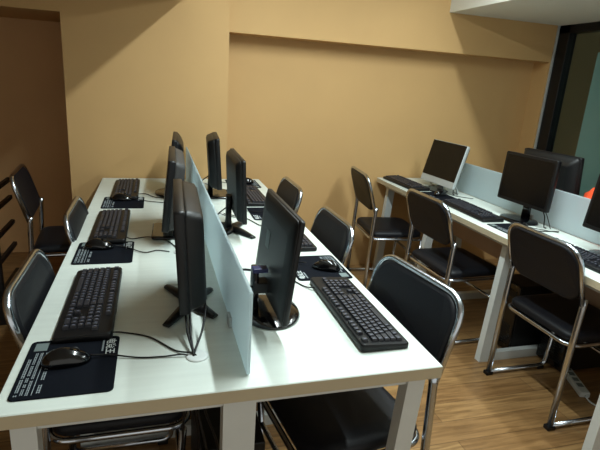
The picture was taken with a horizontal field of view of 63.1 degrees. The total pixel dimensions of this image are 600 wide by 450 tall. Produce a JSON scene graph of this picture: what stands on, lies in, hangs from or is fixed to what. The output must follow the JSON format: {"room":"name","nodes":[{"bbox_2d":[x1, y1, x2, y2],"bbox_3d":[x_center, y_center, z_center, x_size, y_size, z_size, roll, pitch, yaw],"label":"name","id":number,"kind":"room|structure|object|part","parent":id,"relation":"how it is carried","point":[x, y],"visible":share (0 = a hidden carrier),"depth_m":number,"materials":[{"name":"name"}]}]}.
{"room":"computer lab","nodes":[
{"label":"computer lab","id":0,"kind":"room"},
{"bbox_2d":[0,0,59,21],"bbox_3d":[-2.437,-1.627,2.693,2.106,0.710,0.780,-1,17,-16],"label":"wall","id":1,"kind":"structure","parent":0,"point":[42,10],"depth_m":2.75,"materials":[{"name":"beige paint"}]},
{"bbox_2d":[0,17,71,252],"bbox_3d":[-2.614,-0.944,3.334,2.106,2.400,0.100,-1,17,-16],"label":"wall","id":2,"kind":"structure","parent":0,"point":[33,114],"depth_m":3.54,"materials":[{"name":"brown paint"}]},
{"bbox_2d":[59,0,229,209],"bbox_3d":[-1.041,-0.859,3.408,0.949,2.400,0.880,-1,17,-16],"label":"wall column","id":3,"kind":"structure","parent":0,"point":[138,73],"depth_m":2.96,"materials":[{"name":"beige paint"}]},
{"bbox_2d":[0,252,599,449],"bbox_3d":[0.761,0.989,1.901,7.900,0.060,5.700,-1,17,-16],"label":"floor","id":4,"kind":"structure","parent":0,"point":[475,410],"depth_m":2.35,"materials":[{"name":"brown wood"}]},
{"bbox_2d":[0,177,18,324],"bbox_3d":[-1.398,0.422,1.866,0.036,0.765,2.388,-1,17,-16],"label":"railing","id":5,"kind":"object","parent":4,"relation":"on","point":[6,180],"visible":0.77,"depth_m":2.73,"materials":[{"name":"metal"}]},
{"bbox_3d":[-1.625,0.185,2.622,0.036,0.765,0.036,-1,17,-16],"label":"post","id":6,"kind":"part","parent":5,"relation":"part of","materials":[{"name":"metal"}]},
{"bbox_2d":[9,164,69,256],"bbox_3d":[-1.376,0.084,2.882,0.475,0.845,0.462,-2,17,-20],"label":"office chair","id":7,"kind":"object","parent":4,"relation":"on","point":[51,239],"visible":0.48,"depth_m":2.70,"materials":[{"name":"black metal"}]},
{"bbox_3d":[-1.530,-0.185,2.737,0.095,0.268,0.451,-2,17,-20],"label":"frame","id":8,"kind":"part","parent":7,"relation":"part of","materials":[{"name":"silver metal"}]},
{"bbox_3d":[-1.537,-0.186,2.734,0.092,0.242,0.418,-2,17,-20],"label":"backrest","id":9,"kind":"part","parent":7,"relation":"part of","materials":[{"name":"black leather"}]},
{"bbox_3d":[-1.455,0.248,2.664,0.054,0.612,0.027,-2,17,-20],"label":"leg","id":10,"kind":"part","parent":7,"relation":"part of","materials":[{"name":"silver metal"}]},
{"bbox_3d":[-1.602,0.125,3.049,0.054,0.612,0.027,-2,17,-20],"label":"leg","id":11,"kind":"part","parent":7,"relation":"part of","materials":[{"name":"silver metal"}]},
{"bbox_3d":[-1.341,0.071,2.891,0.376,0.045,0.415,-2,17,-20],"label":"seat","id":12,"kind":"part","parent":7,"relation":"part of","materials":[{"name":"black leather"}]},
{"bbox_3d":[-1.344,0.102,2.900,0.403,0.019,0.433,-2,17,-20],"label":"seat rail","id":13,"kind":"part","parent":7,"relation":"part of","materials":[{"name":"silver metal"}]},
{"bbox_2d":[63,196,88,245],"bbox_3d":[-0.776,0.312,2.241,0.475,0.845,0.462,-1,17,-16],"label":"office chair","id":14,"kind":"object","parent":4,"relation":"on","point":[75,215],"visible":0.22,"depth_m":2.00,"materials":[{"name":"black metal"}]},
{"bbox_3d":[-0.941,0.038,2.105,0.092,0.242,0.418,-1,17,-16],"label":"backrest","id":15,"kind":"part","parent":14,"relation":"part of","materials":[{"name":"black leather"}]},
{"bbox_2d":[2,249,190,449],"bbox_3d":[-0.605,0.520,1.572,0.475,0.845,0.462,-1,17,-16],"label":"office chair","id":16,"kind":"object","parent":4,"relation":"on","point":[23,298],"visible":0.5,"depth_m":1.39,"materials":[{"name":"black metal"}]},
{"bbox_3d":[-0.763,0.246,1.439,0.095,0.268,0.451,-1,17,-16],"label":"frame","id":17,"kind":"part","parent":16,"relation":"part of","materials":[{"name":"silver metal"}]},
{"bbox_3d":[-0.769,0.245,1.437,0.092,0.242,0.418,-1,17,-16],"label":"backrest","id":18,"kind":"part","parent":16,"relation":"part of","materials":[{"name":"black leather"}]},
{"bbox_3d":[-0.701,0.681,1.359,0.054,0.612,0.027,-1,17,-16],"label":"leg","id":19,"kind":"part","parent":16,"relation":"part of","materials":[{"name":"silver metal"}]},
{"bbox_3d":[-0.820,0.557,1.754,0.054,0.612,0.027,-1,17,-16],"label":"leg","id":20,"kind":"part","parent":16,"relation":"part of","materials":[{"name":"silver metal"}]},
{"bbox_3d":[-0.569,0.507,1.579,0.376,0.045,0.415,-1,17,-16],"label":"seat","id":21,"kind":"part","parent":16,"relation":"part of","materials":[{"name":"black leather"}]},
{"bbox_3d":[-0.571,0.539,1.588,0.403,0.019,0.433,-1,17,-16],"label":"seat rail","id":22,"kind":"part","parent":16,"relation":"part of","materials":[{"name":"silver metal"}]},
{"bbox_3d":[-0.652,0.668,1.839,0.392,0.396,0.023,-1,17,-16],"label":"leg","id":23,"kind":"part","parent":16,"relation":"part of","materials":[{"name":"silver metal"}]},
{"bbox_3d":[-0.534,0.791,1.444,0.392,0.396,0.023,-1,17,-16],"label":"leg","id":24,"kind":"part","parent":16,"relation":"part of","materials":[{"name":"silver metal"}]},
{"bbox_2d":[0,147,442,449],"bbox_3d":[-0.454,0.288,2.200,0.988,0.960,2.299,-1,17,-16],"label":"desk","id":25,"kind":"object","parent":4,"relation":"on","point":[237,365],"visible":0.57,"depth_m":1.23,"materials":[{"name":"white laminate"},{"name":"frosted glass"},{"name":"white painted metal"}]},
{"bbox_2d":[7,336,119,401],"bbox_3d":[-0.521,0.317,1.109,0.200,0.003,0.235,-1,17,-16],"label":"mouse pad","id":26,"kind":"object","parent":25,"relation":"on","point":[33,381],"visible":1,"depth_m":1.07,"materials":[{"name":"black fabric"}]},
{"bbox_2d":[71,241,133,264],"bbox_3d":[-0.720,0.100,1.804,0.200,0.003,0.235,-1,17,-16],"label":"mouse pad","id":27,"kind":"object","parent":25,"relation":"on","point":[118,254],"visible":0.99,"depth_m":1.77,"materials":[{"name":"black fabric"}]},
{"bbox_2d":[84,238,169,252],"bbox_3d":[-0.649,0.074,1.839,0.313,0.040,0.053,3,16,-4],"label":"computer mouse","id":28,"kind":"object","parent":27,"relation":"on","point":[93,244],"visible":1,"depth_m":1.82,"materials":[{"name":"black plastic"}]},
{"bbox_2d":[41,347,187,368],"bbox_3d":[-0.427,0.307,1.146,0.323,0.069,0.052,-2,17,-18],"label":"computer mouse","id":29,"kind":"object","parent":25,"relation":"on","point":[63,357],"visible":0.96,"depth_m":1.09,"materials":[{"name":"black plastic"}]},
{"bbox_2d":[101,197,143,208],"bbox_3d":[-0.902,-0.115,2.500,0.200,0.003,0.235,-1,17,-16],"label":"mouse pad","id":30,"kind":"object","parent":25,"relation":"on","point":[107,203],"visible":0.88,"depth_m":2.46,"materials":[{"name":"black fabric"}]},
{"bbox_2d":[112,193,162,202],"bbox_3d":[-0.831,-0.143,2.539,0.285,0.040,0.050,2,16,-7],"label":"computer mouse","id":31,"kind":"object","parent":30,"relation":"on","point":[119,196],"visible":0.98,"depth_m":2.51,"materials":[{"name":"black plastic"}]},
{"bbox_2d":[52,266,196,355],"bbox_3d":[-0.486,0.240,1.388,0.339,0.060,0.561,-1,17,-16],"label":"keyboard","id":32,"kind":"object","parent":25,"relation":"on","point":[89,311],"visible":0.98,"depth_m":1.32,"materials":[{"name":"black plastic"}]},
{"bbox_2d":[88,209,174,246],"bbox_3d":[-0.696,0.009,2.072,0.338,0.030,0.542,-1,17,-16],"label":"keyboard","id":33,"kind":"object","parent":25,"relation":"on","point":[112,225],"visible":0.92,"depth_m":2.03,"materials":[{"name":"black plastic"}]},
{"bbox_2d":[110,178,163,199],"bbox_3d":[-0.883,-0.200,2.746,0.317,0.030,0.502,-1,17,-16],"label":"keyboard","id":34,"kind":"object","parent":25,"relation":"on","point":[131,186],"visible":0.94,"depth_m":2.71,"materials":[{"name":"black plastic"}]},
{"bbox_2d":[151,146,185,239],"bbox_3d":[-0.542,-0.133,2.040,0.150,0.341,0.410,0,17,-15],"label":"computer monitor","id":35,"kind":"object","parent":25,"relation":"on","point":[176,167],"visible":0.65,"depth_m":1.86,"materials":[{"name":"black plastic"}]},
{"bbox_3d":[-0.515,-0.160,2.039,0.066,0.274,0.404,0,17,-15],"label":"casing","id":36,"kind":"part","parent":35,"relation":"part of","materials":[{"name":"black plastic"}]},
{"bbox_2d":[155,132,183,196],"bbox_3d":[-0.718,-0.335,2.721,0.180,0.325,0.400,0,17,-14],"label":"computer monitor","id":37,"kind":"object","parent":25,"relation":"on","point":[177,141],"visible":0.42,"depth_m":2.65,"materials":[{"name":"black plastic"}]},
{"bbox_3d":[-0.677,-0.360,2.723,0.057,0.265,0.394,0,17,-14],"label":"casing","id":38,"kind":"part","parent":37,"relation":"part of","materials":[{"name":"black plastic"}]},
{"bbox_3d":[-0.366,0.503,1.914,0.940,0.719,0.046,-1,17,-16],"label":"leg frame","id":39,"kind":"part","parent":25,"relation":"part of","materials":[{"name":"white metal"}]},
{"bbox_2d":[180,411,184,449],"bbox_3d":[-0.330,0.672,1.302,0.060,0.681,0.090,-7,19,-32],"label":"cable","id":40,"kind":"object","parent":25,"relation":"hanging from","point":[183,417],"visible":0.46,"depth_m":1.24,"materials":[{"name":"black plastic"}]},
{"bbox_2d":[163,179,217,355],"bbox_3d":[-0.304,0.101,1.356,0.152,0.368,0.491,0,17,-15],"label":"computer monitor","id":41,"kind":"object","parent":25,"relation":"on","point":[192,292],"visible":0.93,"depth_m":1.22,"materials":[{"name":"black plastic"}]},
{"bbox_3d":[-0.303,0.041,1.387,0.058,0.268,0.394,0,17,-15],"label":"casing","id":42,"kind":"part","parent":41,"relation":"part of","materials":[{"name":"black plastic"}]},
{"bbox_2d":[193,410,199,449],"bbox_3d":[-0.290,0.668,1.325,0.036,0.681,0.078,-1,17,-16],"label":"cable","id":43,"kind":"object","parent":25,"relation":"hanging from","point":[194,411],"visible":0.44,"depth_m":1.28,"materials":[{"name":"black plastic"}]},
{"bbox_2d":[197,409,207,449],"bbox_3d":[-0.274,0.672,1.316,0.029,0.681,0.105,-4,18,-24],"label":"cable","id":44,"kind":"object","parent":25,"relation":"hanging from","point":[198,411],"visible":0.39,"depth_m":1.23,"materials":[{"name":"black plastic"}]},
{"bbox_2d":[204,408,218,449],"bbox_3d":[-0.250,0.669,1.331,0.053,0.681,0.090,-1,17,-16],"label":"cable","id":45,"kind":"object","parent":25,"relation":"hanging from","point":[205,411],"visible":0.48,"depth_m":1.25,"materials":[{"name":"black plastic"}]},
{"bbox_2d":[202,132,226,198],"bbox_3d":[-0.486,-0.334,2.744,0.168,0.339,0.351,0,17,-13],"label":"computer monitor","id":46,"kind":"object","parent":25,"relation":"on","point":[214,176],"visible":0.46,"depth_m":2.60,"materials":[{"name":"black plastic"}]},
{"bbox_3d":[-0.496,-0.365,2.738,0.055,0.270,0.336,0,17,-13],"label":"casing","id":47,"kind":"part","parent":46,"relation":"part of","materials":[{"name":"black plastic"}]},
{"bbox_3d":[-0.158,0.719,1.224,0.940,0.719,0.046,-1,17,-16],"label":"leg frame","id":48,"kind":"part","parent":25,"relation":"part of","materials":[{"name":"white metal"}]},
{"bbox_2d":[205,183,265,206],"bbox_3d":[-0.322,-0.199,2.872,0.252,0.030,0.634,-7,19,-32],"label":"keyboard","id":49,"kind":"object","parent":25,"relation":"on","point":[255,198],"visible":0.65,"depth_m":2.69,"materials":[{"name":"black plastic"}]},
{"bbox_2d":[218,148,255,238],"bbox_3d":[-0.291,-0.140,2.126,0.171,0.339,0.366,-1,17,-15],"label":"computer monitor","id":50,"kind":"object","parent":25,"relation":"on","point":[236,196],"visible":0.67,"depth_m":2.04,"materials":[{"name":"black plastic"}]},
{"bbox_3d":[-0.287,-0.176,2.116,0.035,0.258,0.360,-1,17,-15],"label":"casing","id":51,"kind":"part","parent":50,"relation":"part of","materials":[{"name":"black plastic"}]},
{"bbox_2d":[225,180,260,187],"bbox_3d":[-0.367,-0.265,3.137,0.200,0.003,0.235,-1,17,-16],"label":"mouse pad","id":52,"kind":"object","parent":25,"relation":"on","point":[255,183],"visible":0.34,"depth_m":3.12,"materials":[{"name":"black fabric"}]},
{"bbox_2d":[223,178,253,183],"bbox_3d":[-0.440,-0.287,3.124,0.292,0.041,0.052,1,17,-11],"label":"computer mouse","id":53,"kind":"object","parent":52,"relation":"on","point":[248,180],"visible":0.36,"depth_m":3.13,"materials":[{"name":"black plastic"}]},
{"bbox_2d":[247,207,263,219],"bbox_3d":[-0.154,-0.059,2.481,0.200,0.003,0.235,-1,17,-16],"label":"mouse pad","id":54,"kind":"object","parent":25,"relation":"on","point":[256,215],"visible":0.4,"depth_m":2.47,"materials":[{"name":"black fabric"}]},
{"bbox_2d":[220,213,316,251],"bbox_3d":[-0.108,0.004,2.228,0.266,0.030,0.651,-7,20,-34],"label":"keyboard","id":55,"kind":"object","parent":25,"relation":"on","point":[307,245],"visible":0.14,"depth_m":1.97,"materials":[{"name":"black plastic"}]},
{"bbox_2d":[242,189,304,329],"bbox_3d":[-0.102,0.083,1.429,0.195,0.329,0.468,-1,17,-16],"label":"computer monitor","id":56,"kind":"object","parent":25,"relation":"on","point":[273,274],"visible":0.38,"depth_m":1.34,"materials":[{"name":"black plastic"}]},
{"bbox_3d":[-0.075,0.074,1.383,0.035,0.278,0.369,-1,17,-16],"label":"casing","id":57,"kind":"part","parent":56,"relation":"part of","materials":[{"name":"black plastic"}]},
{"bbox_2d":[296,255,352,280],"bbox_3d":[0.061,0.155,1.800,0.200,0.003,0.235,-1,17,-16],"label":"mouse pad","id":58,"kind":"object","parent":25,"relation":"on","point":[305,272],"visible":0.64,"depth_m":1.76,"materials":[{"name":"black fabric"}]},
{"bbox_2d":[299,259,339,271],"bbox_3d":[-0.014,0.135,1.779,0.322,0.041,0.079,3,16,-3],"label":"computer mouse","id":59,"kind":"object","parent":58,"relation":"on","point":[325,265],"visible":0.7,"depth_m":1.76,"materials":[{"name":"black plastic"}]},
{"bbox_2d":[246,268,408,351],"bbox_3d":[0.102,0.218,1.543,0.267,0.030,0.670,-7,20,-34],"label":"keyboard","id":60,"kind":"object","parent":25,"relation":"on","point":[370,331],"visible":0.88,"depth_m":1.39,"materials":[{"name":"black plastic"}]},
{"bbox_2d":[191,407,264,449],"bbox_3d":[-0.254,0.758,1.616,0.180,0.410,0.410,-1,17,-16],"label":"computer tower","id":61,"kind":"object","parent":4,"relation":"on","point":[213,413],"visible":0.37,"depth_m":1.45,"materials":[{"name":"black plastic"}]},
{"bbox_2d":[276,176,302,212],"bbox_3d":[-0.282,0.154,2.896,0.475,0.845,0.462,-1,17,-16],"label":"office chair","id":62,"kind":"object","parent":4,"relation":"on","point":[288,190],"visible":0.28,"depth_m":2.79,"materials":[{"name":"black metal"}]},
{"bbox_2d":[310,206,353,266],"bbox_3d":[-0.073,0.362,2.235,0.475,0.845,0.462,-1,17,-16],"label":"office chair","id":63,"kind":"object","parent":4,"relation":"on","point":[334,232],"visible":0.25,"depth_m":2.14,"materials":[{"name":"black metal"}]},
{"bbox_2d":[257,254,463,449],"bbox_3d":[0.145,0.568,1.545,0.475,0.866,0.444,-4,18,-24],"label":"office chair","id":64,"kind":"object","parent":4,"relation":"on","point":[429,309],"visible":0.54,"depth_m":1.44,"materials":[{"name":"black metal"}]},
{"bbox_3d":[0.022,0.727,1.776,0.392,0.406,0.022,-4,18,-24],"label":"leg","id":65,"kind":"part","parent":64,"relation":"part of","materials":[{"name":"silver metal"}]},
{"bbox_3d":[0.111,0.590,1.536,0.403,0.020,0.416,-4,18,-24],"label":"seat rail","id":66,"kind":"part","parent":64,"relation":"part of","materials":[{"name":"silver metal"}]},
{"bbox_3d":[0.113,0.558,1.527,0.376,0.046,0.398,-4,18,-24],"label":"seat","id":67,"kind":"part","parent":64,"relation":"part of","materials":[{"name":"black leather"}]},
{"bbox_3d":[0.339,0.272,1.540,0.092,0.248,0.401,-4,18,-24],"label":"backrest","id":68,"kind":"part","parent":64,"relation":"part of","materials":[{"name":"black leather"}]},
{"bbox_3d":[0.332,0.274,1.537,0.095,0.275,0.433,-4,18,-24],"label":"frame","id":69,"kind":"part","parent":64,"relation":"part of","materials":[{"name":"silver metal"}]},
{"bbox_3d":[0.364,0.716,1.458,0.054,0.627,0.026,-4,18,-24],"label":"leg","id":70,"kind":"part","parent":64,"relation":"part of","materials":[{"name":"silver metal"}]},
{"bbox_2d":[346,166,421,287],"bbox_3d":[0.603,0.021,3.558,0.475,0.845,0.462,1,17,-11],"label":"office chair","id":71,"kind":"object","parent":4,"relation":"on","point":[394,229],"visible":0.71,"depth_m":3.41,"materials":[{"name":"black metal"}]},
{"bbox_3d":[0.406,0.054,3.760,0.054,0.612,0.027,1,17,-11],"label":"leg","id":72,"kind":"part","parent":71,"relation":"part of","materials":[{"name":"silver metal"}]},
{"bbox_3d":[0.433,-0.259,3.441,0.092,0.242,0.418,1,17,-11],"label":"backrest","id":73,"kind":"part","parent":71,"relation":"part of","materials":[{"name":"black leather"}]},
{"bbox_3d":[0.440,-0.258,3.443,0.095,0.268,0.451,1,17,-11],"label":"frame","id":74,"kind":"part","parent":71,"relation":"part of","materials":[{"name":"silver metal"}]},
{"bbox_3d":[0.481,0.178,3.355,0.054,0.612,0.027,1,17,-11],"label":"leg","id":75,"kind":"part","parent":71,"relation":"part of","materials":[{"name":"silver metal"}]},
{"bbox_3d":[0.577,0.171,3.827,0.392,0.396,0.023,1,17,-11],"label":"leg","id":76,"kind":"part","parent":71,"relation":"part of","materials":[{"name":"silver metal"}]},
{"bbox_3d":[0.637,0.041,3.570,0.403,0.019,0.433,1,17,-11],"label":"seat rail","id":77,"kind":"part","parent":71,"relation":"part of","materials":[{"name":"silver metal"}]},
{"bbox_3d":[0.639,0.010,3.561,0.376,0.045,0.415,1,17,-11],"label":"seat","id":78,"kind":"part","parent":71,"relation":"part of","materials":[{"name":"black leather"}]},
{"bbox_2d":[404,189,496,343],"bbox_3d":[0.888,0.227,2.921,0.475,0.845,0.462,-2,17,-18],"label":"office chair","id":79,"kind":"object","parent":4,"relation":"on","point":[429,215],"visible":0.69,"depth_m":2.79,"materials":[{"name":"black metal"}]},
{"bbox_3d":[0.667,0.266,3.095,0.054,0.612,0.027,-2,17,-18],"label":"leg","id":80,"kind":"part","parent":79,"relation":"part of","materials":[{"name":"silver metal"}]},
{"bbox_3d":[0.725,-0.045,2.779,0.092,0.242,0.418,-2,17,-18],"label":"backrest","id":81,"kind":"part","parent":79,"relation":"part of","materials":[{"name":"black leather"}]},
{"bbox_3d":[0.732,-0.044,2.782,0.095,0.268,0.451,-2,17,-18],"label":"frame","id":82,"kind":"part","parent":79,"relation":"part of","materials":[{"name":"silver metal"}]},
{"bbox_3d":[0.800,0.390,2.705,0.054,0.612,0.027,-2,17,-18],"label":"leg","id":83,"kind":"part","parent":79,"relation":"part of","materials":[{"name":"silver metal"}]},
{"bbox_3d":[0.921,0.246,2.938,0.403,0.019,0.433,-2,17,-18],"label":"seat rail","id":84,"kind":"part","parent":79,"relation":"part of","materials":[{"name":"silver metal"}]},
{"bbox_3d":[0.923,0.215,2.929,0.376,0.045,0.415,-2,17,-18],"label":"seat","id":85,"kind":"part","parent":79,"relation":"part of","materials":[{"name":"black leather"}]},
{"bbox_3d":[0.966,0.498,2.796,0.392,0.396,0.023,-2,17,-18],"label":"leg","id":86,"kind":"part","parent":79,"relation":"part of","materials":[{"name":"silver metal"}]},
{"bbox_2d":[372,163,599,449],"bbox_3d":[1.435,0.351,2.460,0.828,0.940,3.320,-1,17,-16],"label":"desk","id":87,"kind":"object","parent":4,"relation":"on","point":[566,215],"visible":0.35,"depth_m":2.68,"materials":[{"name":"white laminate"},{"name":"frosted glass"},{"name":"grey painted metal"}]},
{"bbox_2d":[383,175,434,190],"bbox_3d":[0.867,-0.315,3.616,0.338,0.030,0.452,-2,17,-18],"label":"keyboard","id":88,"kind":"object","parent":87,"relation":"on","point":[402,181],"visible":0.96,"depth_m":3.53,"materials":[{"name":"black plastic"}]},
{"bbox_3d":[0.989,0.010,3.952,0.783,0.700,0.040,-1,17,-16],"label":"leg frame","id":89,"kind":"part","parent":87,"relation":"part of","materials":[{"name":"white metal"}]},
{"bbox_2d":[422,192,456,199],"bbox_3d":[0.915,-0.195,3.266,0.200,0.003,0.235,-1,17,-16],"label":"mouse pad","id":90,"kind":"object","parent":87,"relation":"on","point":[427,193],"visible":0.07,"depth_m":3.24,"materials":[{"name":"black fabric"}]},
{"bbox_2d":[434,190,472,198],"bbox_3d":[1.022,-0.209,3.268,0.261,0.040,0.069,4,16,0],"label":"computer mouse","id":91,"kind":"object","parent":90,"relation":"on","point":[439,192],"visible":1,"depth_m":3.25,"materials":[{"name":"black plastic"}]},
{"bbox_2d":[421,139,469,194],"bbox_3d":[0.983,-0.410,3.427,0.166,0.337,0.386,-2,17,-19],"label":"computer monitor","id":92,"kind":"object","parent":87,"relation":"on","point":[445,162],"visible":0.9,"depth_m":3.40,"materials":[{"name":"silver metal"}]},
{"bbox_3d":[1.163,0.191,3.374,0.783,0.700,0.040,-1,17,-16],"label":"leg frame","id":93,"kind":"part","parent":87,"relation":"part of","materials":[{"name":"white metal"}]},
{"bbox_3d":[1.444,0.142,2.419,0.728,0.030,3.160,-1,17,-16],"label":"rail","id":94,"kind":"part","parent":87,"relation":"part of","materials":[{"name":"white metal"}]},
{"bbox_2d":[487,223,511,233],"bbox_3d":[1.132,0.026,2.561,0.200,0.003,0.235,-1,17,-16],"label":"mouse pad","id":95,"kind":"object","parent":87,"relation":"on","point":[503,227],"visible":0.23,"depth_m":2.60,"materials":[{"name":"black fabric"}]},
{"bbox_2d":[441,198,558,231],"bbox_3d":[1.072,-0.060,2.792,0.259,0.030,0.709,-7,19,-32],"label":"keyboard","id":96,"kind":"object","parent":87,"relation":"on","point":[483,215],"visible":0.96,"depth_m":2.82,"materials":[{"name":"black plastic"}]},
{"bbox_3d":[1.367,0.403,2.695,0.783,0.700,0.040,-1,17,-16],"label":"leg frame","id":97,"kind":"part","parent":87,"relation":"part of","materials":[{"name":"white metal"}]},
{"bbox_3d":[1.442,0.272,2.442,0.018,0.270,3.130,-1,17,-16],"label":"modesty panel","id":98,"kind":"part","parent":87,"relation":"part of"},
{"bbox_2d":[497,151,561,228],"bbox_3d":[1.251,-0.201,2.719,0.180,0.369,0.377,-2,17,-19],"label":"computer monitor","id":99,"kind":"object","parent":87,"relation":"on","point":[529,181],"visible":0.97,"depth_m":2.69,"materials":[{"name":"black plastic"}]},
{"bbox_2d":[524,148,584,194],"bbox_3d":[1.507,-0.252,2.947,0.180,0.370,0.410,-3,17,-21],"label":"computer monitor","id":100,"kind":"object","parent":87,"relation":"on","point":[570,175],"visible":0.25,"depth_m":2.77,"materials":[{"name":"black plastic"}]},
{"bbox_2d":[557,238,599,273],"bbox_3d":[1.242,0.137,2.160,0.138,0.030,0.452,-1,17,-16],"label":"keyboard","id":101,"kind":"object","parent":87,"relation":"on","point":[591,260],"visible":0.3,"depth_m":2.10,"materials":[{"name":"black plastic"}]},
{"bbox_2d":[584,188,594,198],"bbox_3d":[1.620,-0.085,2.636,0.157,0.238,0.222,-1,17,-16],"label":"plastic bag","id":102,"kind":"object","parent":87,"relation":"on","point":[588,194],"visible":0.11,"depth_m":2.64,"materials":[{"name":"red plastic"}]},
{"bbox_2d":[582,174,599,254],"bbox_3d":[1.411,-0.019,2.133,0.180,0.370,0.382,-1,17,-16],"label":"computer monitor","id":103,"kind":"object","parent":87,"relation":"on","point":[591,221],"visible":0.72,"depth_m":2.27,"materials":[{"name":"black plastic"}]},
{"bbox_3d":[1.568,0.613,2.026,0.783,0.700,0.040,-1,17,-16],"label":"leg frame","id":104,"kind":"part","parent":87,"relation":"part of","materials":[{"name":"white metal"}]},
{"bbox_2d":[498,274,549,347],"bbox_3d":[1.352,0.505,2.854,0.410,0.410,0.180,-1,17,-16],"label":"computer tower","id":105,"kind":"object","parent":4,"relation":"on","point":[515,331],"visible":0.33,"depth_m":2.75,"materials":[{"name":"black plastic"}]},
{"bbox_2d":[499,321,509,343],"bbox_3d":[1.153,0.601,2.824,0.004,0.118,0.140,-1,17,-16],"label":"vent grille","id":106,"kind":"object","parent":105,"relation":"attached to","point":[504,338],"depth_m":2.78,"materials":[{"name":"black"}]},
{"bbox_3d":[1.168,0.503,2.798,0.015,0.398,0.180,-1,17,-16],"label":"panel","id":107,"kind":"part","parent":105,"relation":"part of","materials":[{"name":"black plastic"}]},
{"bbox_2d":[483,223,599,430],"bbox_3d":[1.233,0.434,2.294,0.475,0.845,0.462,-1,17,-16],"label":"office chair","id":108,"kind":"object","parent":4,"relation":"on","point":[556,265],"visible":1,"depth_m":2.17,"materials":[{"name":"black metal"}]},
{"bbox_3d":[1.018,0.471,2.476,0.054,0.612,0.027,-1,17,-16],"label":"leg","id":109,"kind":"part","parent":108,"relation":"part of","materials":[{"name":"silver metal"}]},
{"bbox_3d":[1.185,0.582,2.561,0.392,0.396,0.023,-1,17,-16],"label":"leg","id":110,"kind":"part","parent":108,"relation":"part of","materials":[{"name":"silver metal"}]},
{"bbox_3d":[1.068,0.159,2.159,0.092,0.242,0.418,-1,17,-16],"label":"backrest","id":111,"kind":"part","parent":108,"relation":"part of","materials":[{"name":"black leather"}]},
{"bbox_3d":[1.075,0.161,2.161,0.095,0.268,0.451,-1,17,-16],"label":"frame","id":112,"kind":"part","parent":108,"relation":"part of","materials":[{"name":"silver metal"}]},
{"bbox_3d":[1.266,0.453,2.310,0.403,0.019,0.433,-1,17,-16],"label":"seat rail","id":113,"kind":"part","parent":108,"relation":"part of","materials":[{"name":"silver metal"}]},
{"bbox_3d":[1.268,0.422,2.301,0.376,0.045,0.415,-1,17,-16],"label":"seat","id":114,"kind":"part","parent":108,"relation":"part of","materials":[{"name":"black leather"}]},
{"bbox_3d":[1.137,0.595,2.081,0.054,0.612,0.027,-1,17,-16],"label":"leg","id":115,"kind":"part","parent":108,"relation":"part of","materials":[{"name":"silver metal"}]},
{"bbox_3d":[1.304,0.706,2.166,0.392,0.396,0.023,-1,17,-16],"label":"leg","id":116,"kind":"part","parent":108,"relation":"part of","materials":[{"name":"silver metal"}]},
{"bbox_2d":[566,368,595,405],"bbox_3d":[1.412,0.826,2.448,0.064,0.032,0.433,4,16,2],"label":"power strip","id":117,"kind":"object","parent":4,"relation":"on","point":[575,382],"visible":0.69,"depth_m":2.46,"materials":[{"name":"white plastic"}]},
{"bbox_2d":[226,34,533,264],"bbox_3d":[0.645,-0.842,3.745,2.475,2.400,0.100,-1,17,-16],"label":"wall","id":118,"kind":"structure","parent":0,"point":[307,113],"depth_m":3.67,"materials":[{"name":"beige paint"}]},
{"bbox_2d":[229,0,556,62],"bbox_3d":[0.737,-1.604,3.388,2.475,0.728,0.170,-1,17,-16],"label":"wall","id":119,"kind":"structure","parent":0,"point":[428,26],"depth_m":3.35,"materials":[{"name":"beige paint"}]},
{"bbox_2d":[450,0,599,25],"bbox_3d":[2.202,-1.034,1.309,1.000,0.465,4.780,-1,17,-16],"label":"ceiling","id":120,"kind":"structure","parent":0,"point":[551,12],"depth_m":3.17,"materials":[{"name":"white paint"}]},
{"bbox_2d":[517,26,557,153],"bbox_3d":[1.912,-0.841,4.037,0.120,2.400,0.265,-1,17,-16],"label":"wall","id":121,"kind":"structure","parent":0,"point":[540,71],"depth_m":3.93,"materials":[{"name":"beige paint"}]},
{"bbox_2d":[534,26,560,148],"bbox_3d":[1.895,-0.578,3.962,0.015,1.935,0.015,-1,17,-16],"label":"trim","id":122,"kind":"structure","parent":121,"relation":"attached to","point":[558,28],"depth_m":3.81,"materials":[{"name":"silver metal"}]},
{"bbox_3d":[2.565,0.736,1.974,0.090,0.620,4.785,-1,17,-16],"label":"wall","id":123,"kind":"structure","parent":0,"visible":0},
{"bbox_2d":[536,21,599,196],"bbox_3d":[2.616,-0.191,1.700,0.075,1.315,4.785,-1,17,-16],"label":"window","id":124,"kind":"structure","parent":123,"relation":"in","point":[570,124],"depth_m":3.60,"materials":[{"name":"glass"}]}
]}

